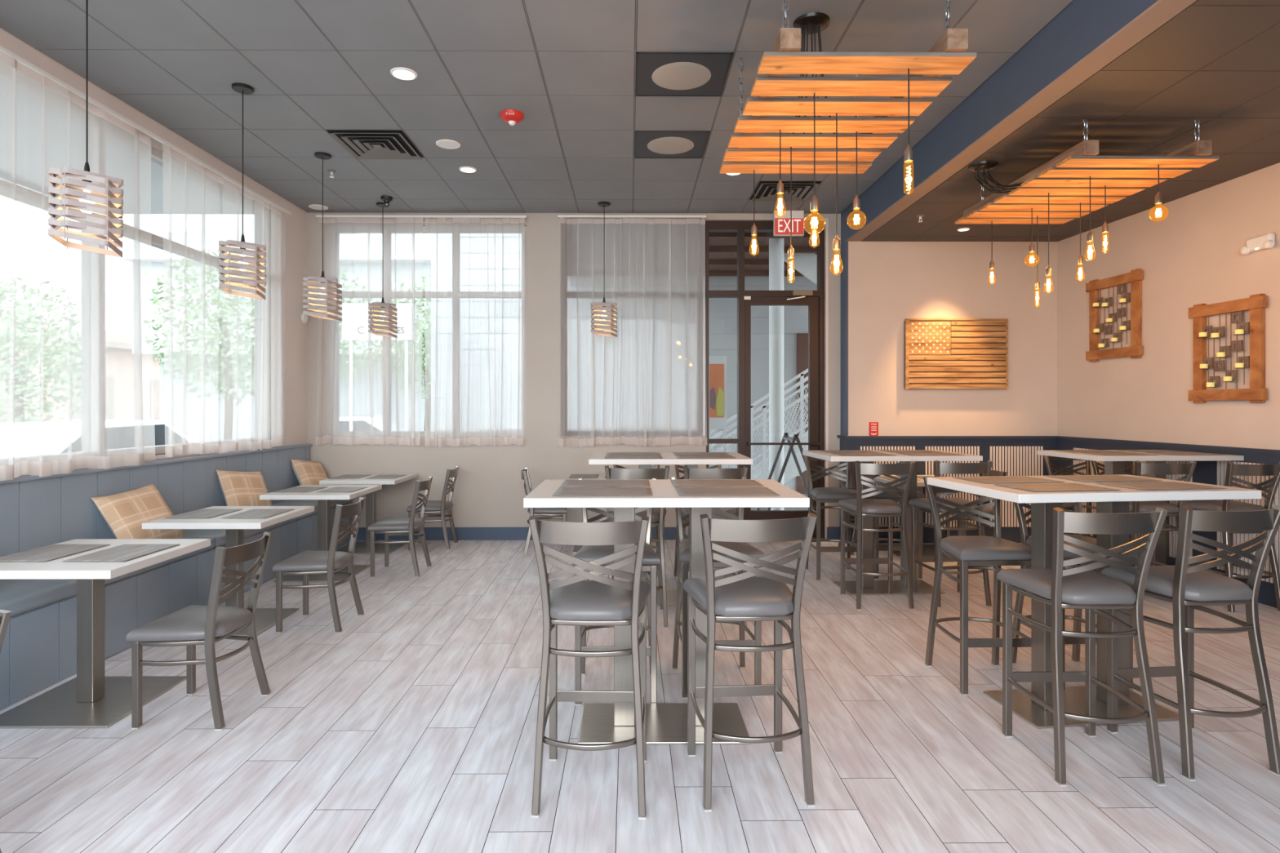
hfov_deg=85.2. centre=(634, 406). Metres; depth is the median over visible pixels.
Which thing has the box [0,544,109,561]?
placemat
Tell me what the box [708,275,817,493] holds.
building
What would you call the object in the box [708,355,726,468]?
poster board
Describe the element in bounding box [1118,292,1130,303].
candle holder
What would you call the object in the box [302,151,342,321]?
pendant lamp
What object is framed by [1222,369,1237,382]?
candle holder
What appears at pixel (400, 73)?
recessed light
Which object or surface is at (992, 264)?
socket
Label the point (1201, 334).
candle
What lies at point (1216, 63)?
ceiling
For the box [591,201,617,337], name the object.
pendant lamp
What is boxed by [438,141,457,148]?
grille
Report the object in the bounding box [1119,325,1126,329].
candle
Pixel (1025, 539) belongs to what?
bar stool
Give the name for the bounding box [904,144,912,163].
socket
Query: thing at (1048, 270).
socket
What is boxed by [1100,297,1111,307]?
candle holder
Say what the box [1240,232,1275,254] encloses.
emergency light
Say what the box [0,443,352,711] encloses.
bench
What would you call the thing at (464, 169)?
recessed light
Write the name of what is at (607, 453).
placemat
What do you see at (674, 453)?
placemat
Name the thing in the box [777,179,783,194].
socket
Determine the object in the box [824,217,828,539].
trim
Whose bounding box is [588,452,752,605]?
table
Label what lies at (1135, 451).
placemat
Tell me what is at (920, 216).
sprinkler
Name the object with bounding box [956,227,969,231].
recessed light
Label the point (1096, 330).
candle
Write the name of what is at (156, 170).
window pane
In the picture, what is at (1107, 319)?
candle
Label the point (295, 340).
wall
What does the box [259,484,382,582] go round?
dining table
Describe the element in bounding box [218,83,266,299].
pendant lamp
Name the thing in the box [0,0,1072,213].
ceiling
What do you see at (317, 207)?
grille
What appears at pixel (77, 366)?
curtain
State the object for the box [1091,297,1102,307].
candle holder
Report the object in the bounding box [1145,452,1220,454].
placemat
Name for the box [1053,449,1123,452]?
placemat
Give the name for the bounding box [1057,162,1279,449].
wall
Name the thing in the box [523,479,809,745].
table
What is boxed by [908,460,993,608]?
bar stool
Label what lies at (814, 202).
socket
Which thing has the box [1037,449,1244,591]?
table
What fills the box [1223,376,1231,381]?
candle
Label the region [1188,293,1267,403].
wall sculpture
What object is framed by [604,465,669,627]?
bar stool
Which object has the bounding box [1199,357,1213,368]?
candle holder
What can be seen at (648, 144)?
ceiling panel
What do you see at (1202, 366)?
candle
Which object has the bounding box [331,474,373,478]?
placemat
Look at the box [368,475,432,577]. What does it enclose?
dining chair
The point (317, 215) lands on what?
curtain rod
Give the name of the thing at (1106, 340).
candle holder
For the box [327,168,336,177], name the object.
sprinkler
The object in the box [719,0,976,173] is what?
light
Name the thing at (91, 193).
pendant lamp
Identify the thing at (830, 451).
placemat
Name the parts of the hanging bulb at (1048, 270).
cord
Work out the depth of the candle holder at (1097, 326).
6.98 m
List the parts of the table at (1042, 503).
plate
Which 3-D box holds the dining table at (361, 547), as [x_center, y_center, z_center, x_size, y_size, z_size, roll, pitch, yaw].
[-2.796,1.123,7.381,0.760,0.755,0.760,0,0,0]
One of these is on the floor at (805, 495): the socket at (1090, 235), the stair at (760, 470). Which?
the stair at (760, 470)
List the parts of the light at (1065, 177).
chain, chain, chain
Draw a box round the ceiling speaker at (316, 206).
[308,204,328,209]
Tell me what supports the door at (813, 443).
attached to the door frame at (740, 227)
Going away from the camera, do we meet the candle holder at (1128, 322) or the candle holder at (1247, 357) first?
the candle holder at (1247, 357)
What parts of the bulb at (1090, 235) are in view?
cord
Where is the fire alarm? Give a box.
[500,109,524,125]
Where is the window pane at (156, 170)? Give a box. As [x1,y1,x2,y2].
[151,161,163,213]
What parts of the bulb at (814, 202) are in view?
cord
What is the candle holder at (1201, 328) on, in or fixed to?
on the wall sculpture at (1256, 304)
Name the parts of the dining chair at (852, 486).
leg, rail, leg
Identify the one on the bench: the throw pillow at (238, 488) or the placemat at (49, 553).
the throw pillow at (238, 488)
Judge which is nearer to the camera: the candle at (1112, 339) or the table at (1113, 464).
the table at (1113, 464)
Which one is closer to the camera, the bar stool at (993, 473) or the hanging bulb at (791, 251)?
the hanging bulb at (791, 251)
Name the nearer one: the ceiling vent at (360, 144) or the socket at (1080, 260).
the socket at (1080, 260)
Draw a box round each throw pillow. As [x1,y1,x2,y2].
[91,483,186,538]
[215,469,272,506]
[290,458,328,485]
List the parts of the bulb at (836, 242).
cord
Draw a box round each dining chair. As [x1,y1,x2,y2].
[0,609,11,852]
[125,531,272,730]
[272,497,365,633]
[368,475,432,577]
[406,466,458,551]
[520,467,567,554]
[836,467,888,555]
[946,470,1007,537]
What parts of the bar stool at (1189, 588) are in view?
leg, foot plate, seat, leg, leg, rail, leg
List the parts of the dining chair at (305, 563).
leg, leg, seat, leg, rail, leg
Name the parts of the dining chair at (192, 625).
leg, seat, leg, leg, rail, leg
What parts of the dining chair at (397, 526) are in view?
leg, leg, seat, leg, rail, leg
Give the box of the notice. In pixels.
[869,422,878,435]
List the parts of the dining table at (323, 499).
plate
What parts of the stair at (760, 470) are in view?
rail post, rail, panel, handrail, handrail, panel, rail, rail post, rail, rail, rail post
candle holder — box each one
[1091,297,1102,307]
[1093,323,1103,333]
[1097,337,1108,348]
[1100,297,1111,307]
[1105,312,1116,323]
[1111,332,1121,342]
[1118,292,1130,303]
[1118,320,1130,330]
[1197,325,1212,337]
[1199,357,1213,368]
[1204,376,1219,387]
[1209,326,1224,338]
[1215,345,1230,357]
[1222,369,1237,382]
[1233,322,1249,335]
[1235,355,1249,368]
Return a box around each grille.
[310,205,326,209]
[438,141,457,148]
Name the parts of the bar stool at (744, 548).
leg, leg, rail, seat, foot plate, leg, leg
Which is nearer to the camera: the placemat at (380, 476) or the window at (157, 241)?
the window at (157, 241)
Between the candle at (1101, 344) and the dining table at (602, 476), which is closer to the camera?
the candle at (1101, 344)
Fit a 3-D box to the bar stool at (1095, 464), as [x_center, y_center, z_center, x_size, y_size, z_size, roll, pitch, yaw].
[4.476,0.951,6.319,0.444,1.098,0.475,0,0,-2]
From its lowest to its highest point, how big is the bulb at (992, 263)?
0.544 m
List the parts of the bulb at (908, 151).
cord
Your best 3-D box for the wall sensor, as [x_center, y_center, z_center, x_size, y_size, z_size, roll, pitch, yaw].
[-3.657,-0.985,7.735,0.045,0.116,0.116,0,0,0]
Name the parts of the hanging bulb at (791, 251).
cord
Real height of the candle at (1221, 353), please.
0.044 m
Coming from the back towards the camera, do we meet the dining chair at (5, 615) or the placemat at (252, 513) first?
the placemat at (252, 513)
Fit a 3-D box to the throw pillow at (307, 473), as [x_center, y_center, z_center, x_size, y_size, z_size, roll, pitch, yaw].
[-3.461,0.772,7.488,0.280,0.450,0.512,0,0,11]
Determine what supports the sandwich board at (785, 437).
on the floor at (805, 495)
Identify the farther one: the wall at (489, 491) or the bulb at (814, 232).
the wall at (489, 491)
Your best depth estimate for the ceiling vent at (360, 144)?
5.75 m
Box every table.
[0,538,210,728]
[142,506,314,635]
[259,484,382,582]
[319,473,417,554]
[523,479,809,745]
[566,473,607,553]
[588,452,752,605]
[802,449,982,595]
[874,475,953,557]
[927,474,1261,728]
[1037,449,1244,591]
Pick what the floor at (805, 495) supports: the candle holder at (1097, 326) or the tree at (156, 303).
the tree at (156, 303)
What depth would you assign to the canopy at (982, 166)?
5.18 m
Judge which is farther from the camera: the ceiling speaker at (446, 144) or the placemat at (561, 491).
the ceiling speaker at (446, 144)
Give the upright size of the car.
1.418 m
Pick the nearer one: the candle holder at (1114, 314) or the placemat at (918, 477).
the candle holder at (1114, 314)
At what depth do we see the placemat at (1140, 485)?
3.32 m
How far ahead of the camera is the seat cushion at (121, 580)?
4.63 m
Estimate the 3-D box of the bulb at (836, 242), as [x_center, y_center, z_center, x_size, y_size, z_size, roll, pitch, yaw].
[1.053,-1.111,3.627,0.065,0.858,0.064,0,0,0]
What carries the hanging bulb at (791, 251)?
hanging from the light at (948, 55)
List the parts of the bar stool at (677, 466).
leg, leg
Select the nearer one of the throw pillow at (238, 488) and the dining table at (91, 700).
the dining table at (91, 700)
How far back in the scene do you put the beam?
4.31 m
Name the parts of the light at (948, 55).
chain, chain, chain, chain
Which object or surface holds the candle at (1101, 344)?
in the wall sculpture at (1135, 277)
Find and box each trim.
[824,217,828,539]
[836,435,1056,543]
[840,240,848,435]
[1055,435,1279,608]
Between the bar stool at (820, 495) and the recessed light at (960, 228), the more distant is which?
the recessed light at (960, 228)
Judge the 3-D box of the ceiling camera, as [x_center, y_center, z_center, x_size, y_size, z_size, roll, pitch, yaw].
[-2.580,-2.142,7.242,0.120,0.079,0.120,0,0,0]
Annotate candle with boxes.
[1093,328,1099,332]
[1097,342,1104,347]
[1102,302,1107,306]
[1106,318,1112,322]
[1111,337,1117,342]
[1119,297,1126,302]
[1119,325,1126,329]
[1199,331,1207,337]
[1200,364,1208,368]
[1206,382,1214,386]
[1210,332,1219,337]
[1216,351,1225,356]
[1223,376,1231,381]
[1235,328,1244,333]
[1235,362,1244,368]
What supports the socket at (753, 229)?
attached to the hanging bulb at (753, 229)
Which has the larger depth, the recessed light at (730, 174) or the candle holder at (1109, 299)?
the candle holder at (1109, 299)
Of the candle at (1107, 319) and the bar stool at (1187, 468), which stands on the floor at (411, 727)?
the bar stool at (1187, 468)
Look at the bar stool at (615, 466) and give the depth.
6.09 m
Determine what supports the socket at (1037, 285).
attached to the hanging bulb at (1037, 285)
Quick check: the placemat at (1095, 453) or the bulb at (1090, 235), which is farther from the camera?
the placemat at (1095, 453)
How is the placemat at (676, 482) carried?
on the table at (601, 723)
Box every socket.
[751,223,756,235]
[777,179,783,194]
[787,244,794,258]
[810,195,817,211]
[812,213,817,226]
[832,235,839,250]
[853,195,860,209]
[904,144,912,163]
[989,259,994,269]
[1029,242,1034,252]
[1034,280,1039,289]
[1045,264,1051,275]
[1077,253,1083,264]
[1086,230,1093,241]
[1102,221,1108,232]
[1155,191,1162,204]
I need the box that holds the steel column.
[768,238,783,510]
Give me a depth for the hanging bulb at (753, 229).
4.49 m
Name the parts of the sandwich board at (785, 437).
board frame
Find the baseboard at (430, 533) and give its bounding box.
[355,527,676,540]
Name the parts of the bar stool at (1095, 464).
leg, leg, leg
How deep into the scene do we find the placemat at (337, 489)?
6.24 m
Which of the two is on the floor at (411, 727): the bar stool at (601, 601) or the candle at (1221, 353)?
the bar stool at (601, 601)
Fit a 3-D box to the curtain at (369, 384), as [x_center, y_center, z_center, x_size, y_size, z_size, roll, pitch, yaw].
[-2.951,-0.830,7.753,1.196,2.539,0.078,0,0,0]
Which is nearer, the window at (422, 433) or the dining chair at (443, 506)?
the dining chair at (443, 506)
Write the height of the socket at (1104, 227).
0.076 m
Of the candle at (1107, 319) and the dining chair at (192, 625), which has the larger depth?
the candle at (1107, 319)
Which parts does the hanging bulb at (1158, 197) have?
cord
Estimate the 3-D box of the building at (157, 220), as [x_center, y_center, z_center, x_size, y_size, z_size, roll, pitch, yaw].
[-12.005,-5.370,29.618,13.400,14.000,8.600,0,0,0]
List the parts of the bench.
cap rail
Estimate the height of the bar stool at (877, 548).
1.098 m
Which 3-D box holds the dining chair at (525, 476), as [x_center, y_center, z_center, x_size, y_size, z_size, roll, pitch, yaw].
[-0.948,1.075,7.291,0.476,0.849,0.444,0,0,-6]
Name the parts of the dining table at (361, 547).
plate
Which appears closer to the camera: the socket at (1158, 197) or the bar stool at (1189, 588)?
the bar stool at (1189, 588)
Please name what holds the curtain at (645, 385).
hanging from the curtain rod at (558, 215)
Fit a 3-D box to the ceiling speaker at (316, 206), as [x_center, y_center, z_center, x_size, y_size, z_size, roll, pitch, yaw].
[-3.453,-2.176,7.596,0.200,0.010,0.200,0,0,0]
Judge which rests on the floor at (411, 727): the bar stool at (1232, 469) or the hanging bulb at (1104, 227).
the bar stool at (1232, 469)
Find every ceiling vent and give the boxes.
[325,129,423,159]
[750,181,821,201]
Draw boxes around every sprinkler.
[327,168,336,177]
[915,214,924,222]
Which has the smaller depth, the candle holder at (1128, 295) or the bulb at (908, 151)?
the bulb at (908, 151)
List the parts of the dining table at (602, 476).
plate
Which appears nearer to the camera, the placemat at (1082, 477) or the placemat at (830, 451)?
the placemat at (1082, 477)
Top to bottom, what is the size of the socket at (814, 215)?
0.076 m
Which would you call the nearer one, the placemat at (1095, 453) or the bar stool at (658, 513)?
the bar stool at (658, 513)
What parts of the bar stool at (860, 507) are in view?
leg, leg, foot plate, seat, rail, leg, leg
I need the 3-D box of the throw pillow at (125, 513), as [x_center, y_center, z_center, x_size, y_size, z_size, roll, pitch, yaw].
[-3.426,0.773,4.827,0.289,0.432,0.492,0,0,12]
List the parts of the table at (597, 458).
plate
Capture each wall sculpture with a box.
[1085,268,1142,362]
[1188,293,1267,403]
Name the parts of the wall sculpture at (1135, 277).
square plate, rail, rail, square plate, square plate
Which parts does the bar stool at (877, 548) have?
leg, rail, foot plate, seat, leg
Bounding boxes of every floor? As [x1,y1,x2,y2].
[0,538,1279,852]
[751,493,808,510]
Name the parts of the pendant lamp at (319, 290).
cord, shade rod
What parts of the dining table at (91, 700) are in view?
plate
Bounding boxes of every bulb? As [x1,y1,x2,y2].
[750,169,759,254]
[773,129,783,217]
[786,146,795,279]
[803,93,825,234]
[808,211,819,244]
[831,113,843,274]
[846,131,866,229]
[904,68,913,191]
[988,221,994,284]
[1026,208,1034,266]
[1034,215,1039,305]
[1044,192,1053,293]
[1075,202,1085,278]
[1084,176,1096,261]
[1101,185,1108,251]
[1149,164,1168,222]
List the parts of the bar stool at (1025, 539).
leg, leg, leg, rail, foot plate, seat, leg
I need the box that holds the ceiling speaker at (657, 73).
[635,52,733,96]
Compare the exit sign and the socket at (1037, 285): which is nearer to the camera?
the socket at (1037, 285)
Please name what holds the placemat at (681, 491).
on the table at (601, 723)
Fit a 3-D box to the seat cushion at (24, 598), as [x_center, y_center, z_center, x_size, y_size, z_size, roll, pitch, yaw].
[-3.349,1.014,2.957,0.485,0.089,2.040,0,0,0]
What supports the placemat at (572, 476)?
on the dining table at (602, 476)
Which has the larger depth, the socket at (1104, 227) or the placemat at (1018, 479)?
the socket at (1104, 227)
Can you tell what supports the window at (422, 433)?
in the wall at (489, 491)
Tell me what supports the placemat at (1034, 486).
on the table at (1042, 503)
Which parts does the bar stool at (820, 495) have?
leg, rail, leg, rail, seat, foot plate, leg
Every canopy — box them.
[792,12,835,133]
[968,160,1025,193]
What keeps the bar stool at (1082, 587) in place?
on the floor at (411, 727)
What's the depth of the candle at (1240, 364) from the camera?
5.41 m
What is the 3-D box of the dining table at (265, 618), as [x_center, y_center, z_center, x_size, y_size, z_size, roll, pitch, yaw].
[-2.778,1.123,4.836,0.760,0.755,0.760,0,0,0]
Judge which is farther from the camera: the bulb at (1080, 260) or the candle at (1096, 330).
the candle at (1096, 330)
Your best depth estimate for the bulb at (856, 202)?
3.87 m
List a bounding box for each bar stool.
[528,515,649,819]
[571,478,660,705]
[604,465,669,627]
[613,464,660,586]
[670,476,764,698]
[673,464,727,577]
[680,465,748,626]
[683,512,817,812]
[804,455,856,580]
[837,461,915,609]
[874,462,924,579]
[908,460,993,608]
[923,476,1031,695]
[996,506,1168,786]
[1012,502,1138,689]
[1043,455,1096,564]
[1088,460,1168,566]
[1101,504,1279,781]
[1128,460,1196,591]
[1183,462,1279,613]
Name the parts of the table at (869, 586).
plate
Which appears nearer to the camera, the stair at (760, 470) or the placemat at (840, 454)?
the placemat at (840, 454)
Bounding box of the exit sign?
[773,210,804,235]
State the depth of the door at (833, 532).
7.85 m
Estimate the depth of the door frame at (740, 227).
7.90 m
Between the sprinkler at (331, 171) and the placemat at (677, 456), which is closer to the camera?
the placemat at (677, 456)
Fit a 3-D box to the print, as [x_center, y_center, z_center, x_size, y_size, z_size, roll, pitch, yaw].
[1.228,-0.240,10.406,0.220,0.800,0.006,0,0,0]
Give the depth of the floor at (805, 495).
11.06 m
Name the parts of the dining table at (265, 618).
plate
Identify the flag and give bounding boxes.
[903,318,1008,389]
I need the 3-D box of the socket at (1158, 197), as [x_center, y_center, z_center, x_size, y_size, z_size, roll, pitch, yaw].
[3.354,-1.338,4.453,0.037,0.076,0.036,0,0,0]
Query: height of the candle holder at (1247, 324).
0.095 m
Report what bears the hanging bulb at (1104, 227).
hanging from the light at (1065, 177)
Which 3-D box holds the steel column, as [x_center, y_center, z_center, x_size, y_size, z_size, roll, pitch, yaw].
[2.022,-0.385,9.914,0.300,4.030,0.300,0,0,0]
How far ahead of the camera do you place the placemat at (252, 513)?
4.81 m
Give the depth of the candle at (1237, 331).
5.41 m
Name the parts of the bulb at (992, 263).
cord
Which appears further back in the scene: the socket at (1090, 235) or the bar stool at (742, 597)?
the socket at (1090, 235)
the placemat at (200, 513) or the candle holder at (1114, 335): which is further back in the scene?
the candle holder at (1114, 335)
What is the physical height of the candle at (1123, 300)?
0.044 m
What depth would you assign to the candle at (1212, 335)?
5.62 m
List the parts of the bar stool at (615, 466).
leg, leg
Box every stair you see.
[711,368,808,484]
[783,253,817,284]
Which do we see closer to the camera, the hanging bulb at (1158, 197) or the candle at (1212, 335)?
the hanging bulb at (1158, 197)
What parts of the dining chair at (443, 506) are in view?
leg, leg, seat, leg, leg, rail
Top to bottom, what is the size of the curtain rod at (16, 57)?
0.030 m
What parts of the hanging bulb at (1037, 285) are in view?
cord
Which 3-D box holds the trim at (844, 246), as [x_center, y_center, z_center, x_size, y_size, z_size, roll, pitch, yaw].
[2.338,-0.757,7.759,0.024,2.155,0.204,0,0,0]
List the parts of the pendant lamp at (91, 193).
shade rod, shade rod, cord, bulb, shade rod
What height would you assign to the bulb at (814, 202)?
0.698 m
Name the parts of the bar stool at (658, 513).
leg, seat, rail, foot plate, leg, leg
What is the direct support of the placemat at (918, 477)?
on the dining table at (928, 550)
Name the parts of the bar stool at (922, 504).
leg, foot plate, leg, seat, leg, rail, leg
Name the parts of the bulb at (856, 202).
cord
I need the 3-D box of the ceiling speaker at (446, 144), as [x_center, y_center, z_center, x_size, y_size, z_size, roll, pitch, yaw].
[-1.547,-2.176,5.774,0.200,0.010,0.200,0,0,0]
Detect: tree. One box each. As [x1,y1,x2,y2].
[151,274,164,374]
[421,275,425,431]
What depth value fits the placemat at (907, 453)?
5.54 m
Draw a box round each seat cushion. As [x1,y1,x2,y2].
[0,579,76,617]
[104,537,215,585]
[182,516,297,547]
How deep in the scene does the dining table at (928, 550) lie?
7.18 m
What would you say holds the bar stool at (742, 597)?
on the floor at (411, 727)
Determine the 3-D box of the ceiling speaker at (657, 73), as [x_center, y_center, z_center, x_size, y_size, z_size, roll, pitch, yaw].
[0.308,-2.176,4.577,0.596,0.014,0.596,0,0,0]
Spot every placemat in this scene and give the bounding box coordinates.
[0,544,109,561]
[62,544,178,561]
[164,509,240,518]
[220,508,295,518]
[273,486,328,492]
[316,486,368,492]
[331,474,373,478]
[368,474,407,478]
[551,487,653,495]
[560,480,650,486]
[568,474,599,478]
[604,455,662,457]
[606,452,660,454]
[671,480,764,486]
[672,452,728,454]
[675,455,735,457]
[675,487,779,495]
[819,449,875,453]
[831,453,896,455]
[878,475,918,479]
[879,449,941,452]
[895,452,964,455]
[916,475,934,479]
[952,475,1065,483]
[993,483,1120,491]
[1046,475,1161,481]
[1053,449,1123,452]
[1080,452,1159,455]
[1094,481,1226,489]
[1115,449,1188,452]
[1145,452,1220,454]
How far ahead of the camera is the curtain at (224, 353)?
5.97 m
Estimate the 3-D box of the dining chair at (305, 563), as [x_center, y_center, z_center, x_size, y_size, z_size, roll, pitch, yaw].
[-2.155,1.075,4.815,0.476,0.849,0.444,0,0,0]
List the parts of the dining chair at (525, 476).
rail, leg, leg, seat, leg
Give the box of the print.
[709,364,724,417]
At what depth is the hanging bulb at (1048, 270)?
5.04 m
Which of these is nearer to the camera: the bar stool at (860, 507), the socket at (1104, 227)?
the socket at (1104, 227)
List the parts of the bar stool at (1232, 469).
foot plate, seat, leg, leg, rail, leg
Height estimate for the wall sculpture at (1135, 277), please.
0.830 m
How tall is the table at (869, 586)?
1.117 m
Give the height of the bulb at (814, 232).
0.582 m
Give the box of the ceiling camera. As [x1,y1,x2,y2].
[380,195,392,204]
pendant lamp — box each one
[48,0,123,257]
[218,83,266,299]
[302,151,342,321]
[368,202,397,337]
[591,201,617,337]
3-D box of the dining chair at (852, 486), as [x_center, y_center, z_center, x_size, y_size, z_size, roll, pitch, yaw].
[2.372,1.075,7.216,0.476,0.849,0.444,0,0,0]
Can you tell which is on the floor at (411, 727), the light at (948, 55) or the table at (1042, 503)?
the table at (1042, 503)
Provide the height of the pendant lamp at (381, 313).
1.432 m
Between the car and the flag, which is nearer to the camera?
the flag
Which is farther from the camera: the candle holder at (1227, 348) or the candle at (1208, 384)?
the candle at (1208, 384)
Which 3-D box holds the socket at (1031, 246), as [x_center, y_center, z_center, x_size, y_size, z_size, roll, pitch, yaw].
[3.101,-1.246,5.431,0.037,0.076,0.036,0,0,0]
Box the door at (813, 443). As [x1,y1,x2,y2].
[744,290,825,538]
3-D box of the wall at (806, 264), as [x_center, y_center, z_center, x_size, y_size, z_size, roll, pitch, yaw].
[3.174,-2.363,11.022,2.914,3.115,0.080,0,0,0]
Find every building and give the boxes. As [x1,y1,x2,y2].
[151,213,425,431]
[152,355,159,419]
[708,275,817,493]
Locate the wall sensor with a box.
[301,313,308,323]
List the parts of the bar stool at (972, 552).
leg, rail, leg, seat, leg, rail, foot plate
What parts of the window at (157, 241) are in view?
frame, sill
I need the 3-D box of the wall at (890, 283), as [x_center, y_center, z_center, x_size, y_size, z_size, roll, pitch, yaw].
[3.841,-0.341,7.771,3.012,3.881,0.201,0,0,0]
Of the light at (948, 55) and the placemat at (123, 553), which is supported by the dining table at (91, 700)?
the placemat at (123, 553)
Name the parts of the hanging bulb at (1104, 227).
cord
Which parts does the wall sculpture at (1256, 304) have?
square plate, rail, rail, square plate, square plate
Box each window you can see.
[151,146,199,458]
[420,226,526,435]
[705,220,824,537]
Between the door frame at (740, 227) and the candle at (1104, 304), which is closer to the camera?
the candle at (1104, 304)
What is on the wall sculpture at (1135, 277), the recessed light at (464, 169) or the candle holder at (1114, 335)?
the candle holder at (1114, 335)
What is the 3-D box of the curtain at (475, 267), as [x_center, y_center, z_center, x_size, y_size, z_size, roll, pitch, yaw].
[-1.780,-0.826,7.764,1.113,2.547,0.090,0,0,0]
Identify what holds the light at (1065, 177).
hanging from the ceiling at (1216, 63)
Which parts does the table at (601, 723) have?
plate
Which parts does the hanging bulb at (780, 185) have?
cord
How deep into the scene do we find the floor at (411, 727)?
3.03 m
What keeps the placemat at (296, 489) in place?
on the dining table at (323, 499)
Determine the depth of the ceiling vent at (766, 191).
7.01 m
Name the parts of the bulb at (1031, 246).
cord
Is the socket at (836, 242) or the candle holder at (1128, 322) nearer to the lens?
the socket at (836, 242)
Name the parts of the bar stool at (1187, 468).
leg, seat, rail, leg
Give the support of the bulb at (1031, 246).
hanging from the light at (1065, 177)
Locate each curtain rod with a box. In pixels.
[0,45,291,214]
[315,214,526,219]
[557,214,706,219]
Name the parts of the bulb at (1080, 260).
cord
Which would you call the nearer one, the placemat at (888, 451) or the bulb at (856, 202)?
the bulb at (856, 202)
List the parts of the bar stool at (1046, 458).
leg, rail, leg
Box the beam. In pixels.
[840,0,1196,244]
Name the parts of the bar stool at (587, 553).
leg, leg, seat, foot plate, rail, leg, leg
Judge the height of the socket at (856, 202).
0.076 m
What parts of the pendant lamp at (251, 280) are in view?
shade rod, cord, bulb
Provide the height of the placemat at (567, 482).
0.003 m
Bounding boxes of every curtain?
[0,50,155,480]
[162,142,285,457]
[315,217,422,446]
[424,217,524,446]
[557,217,706,446]
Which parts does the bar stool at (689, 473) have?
leg, leg, seat, rail, foot plate, leg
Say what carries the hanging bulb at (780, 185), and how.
hanging from the light at (948, 55)
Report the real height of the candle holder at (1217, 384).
0.095 m
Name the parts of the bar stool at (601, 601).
leg, leg, rail, foot plate, seat, leg, leg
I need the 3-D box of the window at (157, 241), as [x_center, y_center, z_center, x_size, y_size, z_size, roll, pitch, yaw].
[-3.747,-0.800,3.834,0.212,2.400,6.520,0,0,0]
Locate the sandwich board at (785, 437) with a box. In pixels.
[756,432,808,510]
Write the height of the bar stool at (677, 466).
1.098 m
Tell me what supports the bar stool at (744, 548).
on the floor at (411, 727)
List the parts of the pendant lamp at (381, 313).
shade rod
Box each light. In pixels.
[390,66,417,79]
[458,166,476,173]
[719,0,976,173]
[725,173,741,175]
[955,119,1219,223]
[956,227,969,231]
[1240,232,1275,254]
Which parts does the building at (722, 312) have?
door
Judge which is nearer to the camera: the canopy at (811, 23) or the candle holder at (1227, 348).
the canopy at (811, 23)
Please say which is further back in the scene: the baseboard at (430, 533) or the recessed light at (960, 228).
the baseboard at (430, 533)
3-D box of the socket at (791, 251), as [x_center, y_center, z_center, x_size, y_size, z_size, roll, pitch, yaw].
[0.921,-0.913,4.096,0.037,0.076,0.036,0,0,0]
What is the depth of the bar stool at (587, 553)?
3.50 m
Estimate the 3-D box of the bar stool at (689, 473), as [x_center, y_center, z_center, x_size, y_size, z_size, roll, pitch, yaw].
[0.551,0.951,4.936,0.444,1.098,0.475,0,0,0]
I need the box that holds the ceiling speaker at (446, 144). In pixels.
[435,139,460,149]
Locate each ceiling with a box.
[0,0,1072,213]
[708,231,817,276]
[861,0,1279,241]
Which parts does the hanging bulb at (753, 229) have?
cord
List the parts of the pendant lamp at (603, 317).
shade rod, shade rod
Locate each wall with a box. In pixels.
[0,27,306,475]
[306,212,840,527]
[843,240,1057,435]
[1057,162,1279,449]
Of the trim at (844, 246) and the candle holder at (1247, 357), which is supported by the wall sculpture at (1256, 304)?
the candle holder at (1247, 357)
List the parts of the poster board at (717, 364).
frame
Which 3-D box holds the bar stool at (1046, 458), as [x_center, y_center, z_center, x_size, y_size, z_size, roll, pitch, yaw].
[4.026,0.951,6.285,0.444,1.098,0.475,0,0,-2]
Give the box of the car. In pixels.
[154,419,164,445]
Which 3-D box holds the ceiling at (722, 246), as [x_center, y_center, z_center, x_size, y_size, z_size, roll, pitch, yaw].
[3.327,-2.530,10.546,9.200,0.340,4.955,0,0,0]
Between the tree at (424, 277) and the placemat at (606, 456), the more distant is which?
the tree at (424, 277)
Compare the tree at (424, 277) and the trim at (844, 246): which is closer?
the trim at (844, 246)
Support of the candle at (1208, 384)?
in the wall sculpture at (1256, 304)
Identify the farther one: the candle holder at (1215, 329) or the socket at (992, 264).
the socket at (992, 264)
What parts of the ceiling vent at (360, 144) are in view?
plate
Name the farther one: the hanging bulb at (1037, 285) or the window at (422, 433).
the window at (422, 433)
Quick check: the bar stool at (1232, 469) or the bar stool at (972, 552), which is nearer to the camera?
the bar stool at (972, 552)
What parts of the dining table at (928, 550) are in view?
plate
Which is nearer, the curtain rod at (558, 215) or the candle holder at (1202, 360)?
the candle holder at (1202, 360)
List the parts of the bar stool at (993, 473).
leg, leg, seat, rail, leg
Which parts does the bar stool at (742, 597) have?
leg, leg, foot plate, seat, rail, leg, leg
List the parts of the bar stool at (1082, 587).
leg, foot plate, leg, seat, leg, rail, leg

